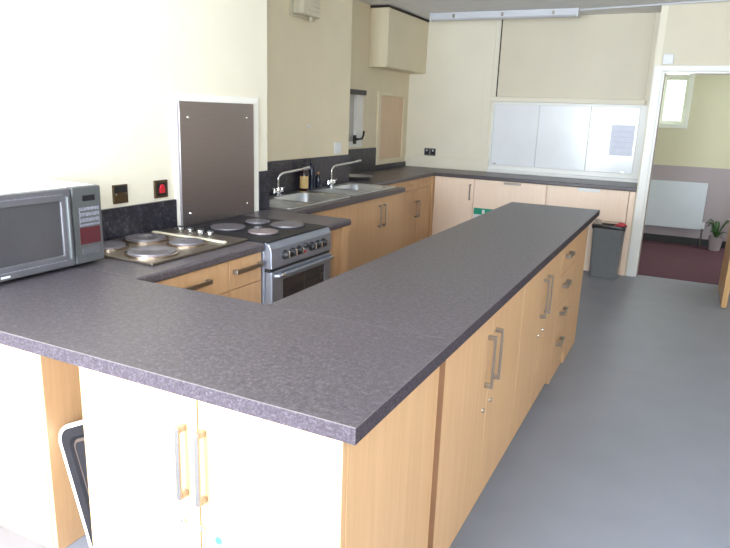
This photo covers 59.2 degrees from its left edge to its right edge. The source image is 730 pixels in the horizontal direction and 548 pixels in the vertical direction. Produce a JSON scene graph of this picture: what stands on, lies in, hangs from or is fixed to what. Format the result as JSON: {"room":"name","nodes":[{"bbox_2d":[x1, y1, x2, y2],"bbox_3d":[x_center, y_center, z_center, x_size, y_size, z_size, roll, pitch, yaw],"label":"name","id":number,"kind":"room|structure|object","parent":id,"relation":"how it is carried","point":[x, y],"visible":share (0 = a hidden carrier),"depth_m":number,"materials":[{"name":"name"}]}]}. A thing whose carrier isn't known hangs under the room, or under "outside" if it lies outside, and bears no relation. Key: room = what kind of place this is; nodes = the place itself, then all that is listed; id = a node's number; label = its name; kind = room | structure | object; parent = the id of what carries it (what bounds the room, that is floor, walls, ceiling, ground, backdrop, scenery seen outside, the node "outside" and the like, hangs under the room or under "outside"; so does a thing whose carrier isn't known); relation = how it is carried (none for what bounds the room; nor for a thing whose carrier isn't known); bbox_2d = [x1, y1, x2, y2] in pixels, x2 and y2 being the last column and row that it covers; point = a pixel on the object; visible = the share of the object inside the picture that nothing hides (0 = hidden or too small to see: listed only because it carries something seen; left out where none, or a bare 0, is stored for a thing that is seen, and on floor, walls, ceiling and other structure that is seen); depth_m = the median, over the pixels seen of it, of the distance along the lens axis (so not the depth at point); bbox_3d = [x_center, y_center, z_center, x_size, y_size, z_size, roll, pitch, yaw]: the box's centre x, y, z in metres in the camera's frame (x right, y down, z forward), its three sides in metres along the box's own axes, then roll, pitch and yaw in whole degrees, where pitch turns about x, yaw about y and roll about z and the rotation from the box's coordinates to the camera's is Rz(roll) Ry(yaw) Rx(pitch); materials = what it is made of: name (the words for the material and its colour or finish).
{"room":"kitchen","nodes":[
{"label":"kitchen","id":0,"kind":"room"},
{"bbox_2d":[0,0,266,226],"bbox_3d":[-2.055,-0.440,2.393,1.032,2.600,4.350,9,16,25],"label":"wall","id":1,"kind":"structure","parent":0,"point":[87,86],"depth_m":2.95,"materials":[{"name":"beige paint"}]},
{"bbox_2d":[112,184,127,203],"bbox_3d":[-1.163,-0.380,3.055,0.012,0.089,0.088,9,16,25],"label":"wall switch","id":2,"kind":"object","parent":1,"relation":"attached to","point":[119,192],"visible":1,"depth_m":3.05,"materials":[{"name":"brown metal"}]},
{"bbox_2d":[101,199,176,240],"bbox_3d":[-1.383,-0.149,2.662,0.018,0.150,1.703,9,16,25],"label":"backsplash","id":3,"kind":"structure","parent":1,"relation":"attached to","point":[117,222],"depth_m":3.16,"materials":[{"name":"stone"}]},
{"bbox_2d":[153,179,167,197],"bbox_3d":[-1.041,-0.435,3.285,0.018,0.089,0.092,9,16,25],"label":"switch","id":4,"kind":"object","parent":1,"relation":"attached to","point":[160,186],"visible":1,"depth_m":3.27,"materials":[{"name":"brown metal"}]},
{"bbox_2d":[171,93,258,226],"bbox_3d":[-0.819,-0.657,3.654,0.034,0.689,0.733,9,16,25],"label":"panel","id":5,"kind":"object","parent":1,"relation":"attached to","point":[215,137],"visible":0.95,"depth_m":3.58,"materials":[{"name":"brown metal"}]},
{"bbox_2d":[259,170,269,210],"bbox_3d":[-0.644,-0.530,4.081,0.018,0.247,0.109,9,16,25],"label":"backsplash","id":6,"kind":"structure","parent":1,"relation":"attached to","point":[264,176],"depth_m":4.08,"materials":[{"name":"stone"}]},
{"bbox_2d":[267,154,349,194],"bbox_3d":[-0.565,-0.786,5.106,0.016,0.248,1.850,9,16,25],"label":"backsplash","id":7,"kind":"structure","parent":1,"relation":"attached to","point":[323,165],"depth_m":5.20,"materials":[{"name":"stone"}]},
{"bbox_2d":[267,0,352,161],"bbox_3d":[-0.844,-1.098,5.177,0.630,2.600,1.850,9,16,25],"label":"wall pier","id":8,"kind":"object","parent":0,"point":[309,63],"visible":0.22,"depth_m":5.13,"materials":[{"name":"beige paint"}]},
{"bbox_2d":[290,0,319,21],"bbox_3d":[-0.433,-2.108,4.856,0.097,0.367,0.350,9,16,25],"label":"wall vent","id":9,"kind":"object","parent":8,"relation":"attached to","point":[309,10],"visible":1,"depth_m":4.82,"materials":[{"name":"beige plastic"}]},
{"bbox_2d":[334,142,340,153],"bbox_3d":[-0.240,-1.113,5.681,0.013,0.095,0.115,9,16,25],"label":"wall switch","id":10,"kind":"object","parent":8,"relation":"attached to","point":[337,146],"visible":1,"depth_m":5.67,"materials":[{"name":"white plastic"}]},
{"bbox_2d":[0,240,729,547],"bbox_3d":[1.501,0.654,4.075,6.250,0.104,10.324,9,16,25],"label":"floor","id":11,"kind":"structure","parent":0,"point":[626,444],"depth_m":3.25,"materials":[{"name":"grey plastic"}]},
{"bbox_2d":[58,420,92,547],"bbox_3d":[-0.871,0.735,2.108,0.383,0.527,0.066,13,18,37],"label":"tray","id":12,"kind":"object","parent":11,"relation":"on","point":[71,438],"visible":0.44,"depth_m":2.14,"materials":[{"name":"grey plastic"}]},
{"bbox_2d":[0,262,228,547],"bbox_3d":[-1.107,0.414,2.700,0.634,0.860,0.984,9,16,25],"label":"base cabinet","id":13,"kind":"object","parent":11,"relation":"on","point":[40,395],"visible":0.37,"depth_m":2.21,"materials":[{"name":"brown wood"}]},
{"bbox_2d":[70,241,263,282],"bbox_3d":[-0.947,-0.090,2.880,0.628,0.040,0.824,9,16,25],"label":"countertop","id":14,"kind":"structure","parent":13,"relation":"on","point":[171,269],"depth_m":2.61,"materials":[{"name":"grey laminate"}]},
{"bbox_2d":[103,225,247,265],"bbox_3d":[-0.933,-0.150,2.954,0.502,0.042,0.635,9,16,25],"label":"cooktop","id":15,"kind":"object","parent":14,"relation":"in","point":[157,247],"visible":0.94,"depth_m":2.90,"materials":[{"name":"silver metal"}]},
{"bbox_2d":[227,252,263,302],"bbox_3d":[-0.829,0.289,3.236,0.630,0.860,0.246,9,16,25],"label":"base cabinet","id":16,"kind":"object","parent":11,"relation":"on","point":[244,272],"visible":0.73,"depth_m":3.04,"materials":[{"name":"brown wood"}]},
{"bbox_2d":[175,215,333,304],"bbox_3d":[-0.597,0.183,3.579,0.661,0.914,0.586,9,16,25],"label":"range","id":17,"kind":"object","parent":11,"relation":"on","point":[296,257],"visible":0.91,"depth_m":3.35,"materials":[{"name":"grey paint"}]},
{"bbox_2d":[175,215,326,243],"bbox_3d":[-0.610,-0.246,3.486,0.598,0.015,0.582,9,16,25],"label":"cooktop","id":18,"kind":"object","parent":17,"relation":"in","point":[254,229],"depth_m":3.43,"materials":[{"name":"black metal"}]},
{"bbox_2d":[265,252,333,304],"bbox_3d":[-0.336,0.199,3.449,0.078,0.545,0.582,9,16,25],"label":"oven","id":19,"kind":"object","parent":17,"relation":"in","point":[285,280],"depth_m":3.33,"materials":[{"name":"silver metal"}]},
{"bbox_2d":[79,360,445,547],"bbox_3d":[-0.281,0.652,1.875,0.812,0.860,0.628,9,16,25],"label":"base cabinet","id":20,"kind":"object","parent":11,"relation":"on","point":[165,469],"visible":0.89,"depth_m":1.59,"materials":[{"name":"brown wood"}]},
{"bbox_2d":[0,266,453,444],"bbox_3d":[-0.716,0.143,1.989,1.868,0.040,0.612,9,16,25],"label":"countertop","id":21,"kind":"structure","parent":20,"relation":"on","point":[338,379],"depth_m":1.74,"materials":[{"name":"grey laminate"}]},
{"bbox_2d":[0,179,103,281],"bbox_3d":[-1.302,-0.170,2.419,0.322,0.315,0.512,9,16,25],"label":"microwave","id":22,"kind":"object","parent":21,"relation":"on","point":[46,225],"visible":1,"depth_m":2.38,"materials":[{"name":"silver plastic"}]},
{"bbox_2d":[312,203,357,270],"bbox_3d":[-0.528,-0.074,4.726,0.566,0.856,0.912,9,16,25],"label":"base cabinet","id":23,"kind":"object","parent":11,"relation":"on","point":[349,211],"visible":0.12,"depth_m":4.86,"materials":[{"name":"brown wood"}]},
{"bbox_2d":[269,182,404,213],"bbox_3d":[-0.318,-0.600,4.993,0.606,0.040,1.798,9,16,25],"label":"countertop","id":24,"kind":"structure","parent":23,"relation":"on","point":[315,208],"depth_m":4.74,"materials":[{"name":"grey laminate"}]},
{"bbox_2d":[271,166,309,195],"bbox_3d":[-0.570,-0.702,4.820,0.330,0.214,0.090,-9,18,-37],"label":"tap","id":25,"kind":"object","parent":24,"relation":"on","point":[278,189],"visible":1,"depth_m":4.77,"materials":[{"name":"silver metal"}]},
{"bbox_2d":[299,163,308,190],"bbox_3d":[-0.488,-0.777,5.148,0.081,0.214,0.081,9,16,25],"label":"bottle","id":26,"kind":"object","parent":24,"relation":"on","point":[303,175],"visible":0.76,"depth_m":5.12,"materials":[{"name":"black plastic"}]},
{"bbox_2d":[270,191,349,208],"bbox_3d":[-0.504,-0.458,4.657,0.470,0.176,0.850,9,16,25],"label":"sink","id":27,"kind":"object","parent":24,"relation":"in","point":[297,199],"visible":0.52,"depth_m":4.83,"materials":[{"name":"silver metal"}]},
{"bbox_2d":[308,159,314,188],"bbox_3d":[-0.437,-0.819,5.262,0.060,0.244,0.060,9,16,25],"label":"bottle","id":28,"kind":"object","parent":24,"relation":"on","point":[311,170],"visible":0.89,"depth_m":5.24,"materials":[{"name":"plastic"}]},
{"bbox_2d":[315,172,320,187],"bbox_3d":[-0.393,-0.790,5.390,0.044,0.130,0.044,9,16,25],"label":"bottle","id":29,"kind":"object","parent":24,"relation":"on","point":[318,178],"visible":1,"depth_m":5.38,"materials":[{"name":"plastic"}]},
{"bbox_2d":[326,159,360,186],"bbox_3d":[-0.199,-0.873,5.533,0.375,0.224,0.085,-11,19,-41],"label":"tap","id":30,"kind":"object","parent":24,"relation":"on","point":[330,181],"visible":1,"depth_m":5.47,"materials":[{"name":"silver metal"}]},
{"bbox_2d":[307,182,395,195],"bbox_3d":[-0.109,-0.637,5.425,0.470,0.176,0.795,9,16,25],"label":"sink","id":31,"kind":"object","parent":24,"relation":"in","point":[350,188],"visible":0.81,"depth_m":5.42,"materials":[{"name":"silver metal"}]},
{"bbox_2d":[329,226,348,277],"bbox_3d":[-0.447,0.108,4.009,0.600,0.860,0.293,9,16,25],"label":"end panel","id":32,"kind":"object","parent":11,"relation":"on","point":[338,264],"visible":0.17,"depth_m":3.90,"materials":[{"name":"brown wood"}]},
{"bbox_2d":[239,209,350,230],"bbox_3d":[-0.427,-0.327,3.895,0.622,0.040,0.310,9,16,25],"label":"countertop","id":33,"kind":"structure","parent":32,"relation":"on","point":[333,223],"depth_m":3.86,"materials":[{"name":"grey laminate"}]},
{"bbox_2d":[355,193,402,267],"bbox_3d":[-0.116,-0.252,5.493,0.596,0.856,0.862,9,16,25],"label":"base cabinet","id":34,"kind":"object","parent":11,"relation":"on","point":[379,219],"visible":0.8,"depth_m":5.29,"materials":[{"name":"brown wood"}]},
{"bbox_2d":[386,182,401,186],"bbox_3d":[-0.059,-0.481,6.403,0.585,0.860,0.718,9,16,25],"label":"end panel","id":35,"kind":"object","parent":11,"relation":"on","point":[400,183],"visible":0.07,"depth_m":6.38,"materials":[{"name":"brown wood"}]},
{"bbox_2d":[400,176,431,248],"bbox_3d":[0.301,-0.636,7.070,0.615,0.860,0.823,9,16,25],"label":"base cabinet","id":36,"kind":"object","parent":11,"relation":"on","point":[416,196],"visible":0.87,"depth_m":6.90,"materials":[{"name":"brown wood"}]},
{"bbox_2d":[349,169,434,184],"bbox_3d":[0.150,-1.005,6.669,0.625,0.040,1.596,9,16,25],"label":"countertop","id":37,"kind":"structure","parent":36,"relation":"on","point":[381,176],"depth_m":6.70,"materials":[{"name":"grey laminate"}]},
{"bbox_2d":[349,174,372,179],"bbox_3d":[-0.076,-0.932,6.193,0.312,0.034,0.312,9,16,25],"label":"dish","id":38,"kind":"object","parent":37,"relation":"on","point":[351,176],"visible":0.78,"depth_m":6.16,"materials":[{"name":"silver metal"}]},
{"bbox_2d":[428,176,434,236],"bbox_3d":[0.743,-0.692,7.352,0.047,0.860,0.081,9,16,25],"label":"post","id":39,"kind":"object","parent":11,"relation":"on","point":[433,177],"visible":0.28,"depth_m":7.31,"materials":[{"name":"brown wood"}]},
{"bbox_2d":[432,176,474,234],"bbox_3d":[1.107,-0.716,7.500,0.458,0.860,0.608,9,16,25],"label":"base cabinet","id":40,"kind":"object","parent":11,"relation":"on","point":[453,196],"visible":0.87,"depth_m":7.23,"materials":[{"name":"brown wood"}]},
{"bbox_2d":[433,286,524,547],"bbox_3d":[0.192,0.502,2.537,0.635,0.860,1.004,9,16,25],"label":"base cabinet","id":41,"kind":"object","parent":11,"relation":"on","point":[480,375],"visible":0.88,"depth_m":2.29,"materials":[{"name":"brown wood"}]},
{"bbox_2d":[269,202,599,352],"bbox_3d":[0.692,-0.163,3.401,0.646,0.040,3.232,9,16,25],"label":"countertop","id":42,"kind":"structure","parent":41,"relation":"on","point":[449,283],"depth_m":2.58,"materials":[{"name":"grey laminate"}]},
{"bbox_2d":[472,179,547,217],"bbox_3d":[1.664,-0.629,7.233,0.783,0.860,0.608,9,16,25],"label":"base cabinet","id":43,"kind":"object","parent":11,"relation":"on","point":[488,194],"visible":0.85,"depth_m":6.94,"materials":[{"name":"brown wood"}]},
{"bbox_2d":[473,208,493,217],"bbox_3d":[1.311,-0.650,7.093,0.235,0.145,0.004,9,16,25],"label":"safety sign","id":44,"kind":"object","parent":43,"relation":"attached to","point":[477,211],"visible":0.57,"depth_m":7.10,"materials":[{"name":"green plastic"}]},
{"bbox_2d":[501,250,562,457],"bbox_3d":[0.619,0.308,3.367,0.635,0.860,0.898,9,16,25],"label":"base cabinet","id":45,"kind":"object","parent":11,"relation":"on","point":[541,292],"visible":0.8,"depth_m":3.15,"materials":[{"name":"brown wood"}]},
{"bbox_2d":[545,237,576,383],"bbox_3d":[0.929,0.168,3.968,0.635,0.860,0.479,9,16,25],"label":"drawer unit","id":46,"kind":"object","parent":11,"relation":"on","point":[568,257],"visible":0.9,"depth_m":3.80,"materials":[{"name":"brown wood"}]},
{"bbox_2d":[561,226,588,362],"bbox_3d":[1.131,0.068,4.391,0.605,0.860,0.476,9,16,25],"label":"end panel","id":47,"kind":"object","parent":11,"relation":"on","point":[581,243],"visible":0.24,"depth_m":4.24,"materials":[{"name":"brown wood"}]},
{"bbox_2d":[546,185,635,275],"bbox_3d":[2.409,-0.516,6.893,0.861,0.860,0.578,9,16,25],"label":"base cabinet","id":48,"kind":"object","parent":11,"relation":"on","point":[615,206],"visible":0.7,"depth_m":6.54,"materials":[{"name":"brown wood"}]},
{"bbox_2d":[386,166,636,191],"bbox_3d":[1.584,-1.082,7.175,2.733,0.040,0.600,9,16,25],"label":"countertop","id":49,"kind":"structure","parent":48,"relation":"on","point":[534,179],"depth_m":6.93,"materials":[{"name":"grey laminate"}]},
{"bbox_2d":[578,188,599,192],"bbox_3d":[2.282,-0.854,6.546,0.220,0.030,0.002,9,16,25],"label":"handle","id":50,"kind":"object","parent":48,"relation":"attached to","point":[579,189],"visible":1,"depth_m":6.55,"materials":[{"name":"silver metal"}]},
{"bbox_2d":[589,222,626,278],"bbox_3d":[2.428,-0.242,6.463,0.317,0.538,0.209,9,16,25],"label":"waste bin","id":51,"kind":"object","parent":11,"relation":"on","point":[607,238],"visible":0.88,"depth_m":6.39,"materials":[{"name":"grey plastic"}]},
{"bbox_2d":[595,219,601,224],"bbox_3d":[2.331,-0.509,6.429,0.073,0.094,0.073,-6,16,-29],"label":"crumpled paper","id":52,"kind":"object","parent":51,"relation":"in","point":[597,221],"visible":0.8,"depth_m":6.40,"materials":[{"name":"white paper"}]},
{"bbox_2d":[615,222,626,226],"bbox_3d":[2.523,-0.469,6.330,0.098,0.079,0.102,-2,15,-14],"label":"wrapper","id":53,"kind":"object","parent":51,"relation":"on","point":[621,224],"visible":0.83,"depth_m":6.30,"materials":[{"name":"red plastic"}]},
{"bbox_2d":[706,219,729,250],"bbox_3d":[4.390,-0.483,7.988,0.306,0.389,0.199,9,16,25],"label":"potted plant","id":54,"kind":"object","parent":11,"relation":"on","point":[715,241],"visible":0.99,"depth_m":7.98,"materials":[{"name":"green plant"}]},
{"bbox_2d":[348,0,409,164],"bbox_3d":[-0.099,-1.535,7.017,0.265,2.600,2.200,9,16,25],"label":"wall","id":55,"kind":"structure","parent":0,"point":[362,77],"depth_m":6.85,"materials":[{"name":"beige paint"}]},
{"bbox_2d":[348,89,366,147],"bbox_3d":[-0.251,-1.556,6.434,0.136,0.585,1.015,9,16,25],"label":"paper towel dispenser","id":56,"kind":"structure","parent":55,"relation":"in","point":[356,137],"depth_m":6.75,"materials":[{"name":"white paint"}]},
{"bbox_2d":[348,147,375,173],"bbox_3d":[-0.181,-1.159,6.639,0.016,0.250,1.315,9,16,25],"label":"backsplash","id":57,"kind":"structure","parent":55,"relation":"attached to","point":[367,156],"depth_m":6.93,"materials":[{"name":"stone"}]},
{"bbox_2d":[375,161,405,169],"bbox_3d":[0.304,-1.285,7.612,0.016,0.052,0.861,9,16,25],"label":"backsplash","id":58,"kind":"structure","parent":55,"relation":"attached to","point":[397,164],"depth_m":7.58,"materials":[{"name":"stone"}]},
{"bbox_2d":[375,91,405,164],"bbox_3d":[0.302,-1.695,7.463,0.025,0.805,0.750,9,16,25],"label":"hatch","id":59,"kind":"object","parent":55,"relation":"attached to","point":[390,121],"visible":1,"depth_m":7.43,"materials":[{"name":"beige paint"}]},
{"bbox_2d":[369,5,428,73],"bbox_3d":[0.394,-2.572,7.140,0.220,0.600,1.116,9,16,25],"label":"upper cabinet","id":60,"kind":"object","parent":55,"relation":"attached to","point":[398,37],"visible":1,"depth_m":6.84,"materials":[{"name":"beige paint"}]},
{"bbox_2d":[358,0,700,19],"bbox_3d":[1.628,-1.976,3.482,6.250,0.100,10.474,9,16,25],"label":"ceiling","id":61,"kind":"structure","parent":0,"point":[421,8],"depth_m":6.36,"materials":[{"name":"white paint"}]},
{"bbox_2d":[429,8,580,21],"bbox_3d":[1.435,-2.709,6.734,1.570,0.080,0.144,9,16,25],"label":"ceiling light","id":62,"kind":"object","parent":61,"relation":"attached to","point":[563,12],"visible":0.98,"depth_m":6.66,"materials":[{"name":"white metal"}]},
{"bbox_2d":[580,0,729,10],"bbox_3d":[3.565,-2.308,5.330,3.625,0.020,0.036,12,17,36],"label":"conduit","id":63,"kind":"object","parent":61,"relation":"attached to","point":[701,1],"visible":1,"depth_m":5.96,"materials":[{"name":"white plastic"}]},
{"bbox_2d":[406,12,660,222],"bbox_3d":[1.677,-1.579,7.442,3.060,2.600,0.150,9,16,25],"label":"wall","id":64,"kind":"structure","parent":0,"point":[445,102],"depth_m":7.55,"materials":[{"name":"beige paint"}]},
{"bbox_2d":[424,148,435,155],"bbox_3d":[0.790,-1.486,7.825,0.145,0.088,0.017,9,16,25],"label":"wall socket","id":65,"kind":"object","parent":64,"relation":"attached to","point":[427,151],"visible":1,"depth_m":7.82,"materials":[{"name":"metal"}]},
{"bbox_2d":[405,155,488,171],"bbox_3d":[0.971,-1.342,7.764,1.060,0.135,0.020,9,16,25],"label":"trim","id":66,"kind":"structure","parent":64,"relation":"attached to","point":[411,160],"depth_m":7.74,"materials":[{"name":"beige paint"}]},
{"bbox_2d":[478,20,496,159],"bbox_3d":[1.407,-2.104,7.368,0.095,1.565,0.008,9,16,25],"label":"trim","id":67,"kind":"structure","parent":64,"relation":"attached to","point":[491,41],"depth_m":7.36,"materials":[{"name":"beige paint"}]},
{"bbox_2d":[487,13,655,182],"bbox_3d":[2.200,-1.907,6.981,1.698,1.696,0.050,9,16,25],"label":"hatch","id":68,"kind":"object","parent":64,"relation":"attached to","point":[603,61],"visible":0.86,"depth_m":6.98,"materials":[{"name":"beige paint"}]},
{"bbox_2d":[608,125,635,155],"bbox_3d":[2.730,-1.420,6.833,0.232,0.322,0.005,9,16,25],"label":"notice","id":69,"kind":"object","parent":68,"relation":"attached to","point":[622,136],"visible":1,"depth_m":6.83,"materials":[{"name":"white paper"}]},
{"bbox_2d":[625,5,668,275],"bbox_3d":[2.857,-1.297,6.492,0.060,2.600,0.560,9,16,25],"label":"wall","id":70,"kind":"structure","parent":0,"point":[664,11],"depth_m":6.04,"materials":[{"name":"beige paint"}]},
{"bbox_2d":[626,65,729,276],"bbox_3d":[3.180,-0.917,6.154,1.008,2.050,0.143,9,16,25],"label":"door frame","id":71,"kind":"structure","parent":70,"relation":"attached to","point":[658,83],"depth_m":6.22,"materials":[{"name":"white paint"}]},
{"bbox_2d":[718,222,729,307],"bbox_3d":[3.259,-0.753,5.621,0.101,1.982,0.775,9,16,25],"label":"door","id":72,"kind":"structure","parent":70,"relation":"in","point":[724,281],"depth_m":5.61,"materials":[{"name":"brown wood"}]},
{"bbox_2d":[638,1,729,242],"bbox_3d":[4.142,-1.036,5.637,3.040,2.600,0.120,9,16,25],"label":"wall","id":73,"kind":"structure","parent":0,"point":[695,33],"depth_m":5.87,"materials":[{"name":"beige paint"}]},
{"bbox_2d":[662,54,673,63],"bbox_3d":[2.833,-2.006,6.000,0.090,0.088,0.030,9,16,25],"label":"alarm box","id":74,"kind":"object","parent":73,"relation":"attached to","point":[667,58],"visible":1,"depth_m":5.99,"materials":[{"name":"white plastic"}]},
{"bbox_2d":[643,74,729,240],"bbox_3d":[4.366,-1.644,8.079,3.900,2.600,0.150,9,16,25],"label":"wall","id":75,"kind":"structure","parent":0,"point":[700,152],"depth_m":8.09,"materials":[{"name":"paint"}]},
{"bbox_2d":[645,179,707,245],"bbox_3d":[3.989,-0.801,8.336,0.784,0.805,0.084,9,16,25],"label":"radiator","id":76,"kind":"object","parent":75,"relation":"attached to","point":[675,204],"visible":0.8,"depth_m":8.27,"materials":[{"name":"metal"}]},
{"bbox_2d":[658,74,694,128],"bbox_3d":[3.923,-2.201,8.142,0.380,0.690,0.112,9,16,25],"label":"window","id":77,"kind":"structure","parent":75,"relation":"in","point":[689,78],"depth_m":8.09,"materials":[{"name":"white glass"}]},
{"bbox_2d":[642,233,725,248],"bbox_3d":[4.285,-0.415,8.312,3.900,0.091,0.018,9,16,25],"label":"baseboard","id":78,"kind":"structure","parent":75,"relation":"attached to","point":[646,236],"depth_m":8.40,"materials":[{"name":"black wood"}]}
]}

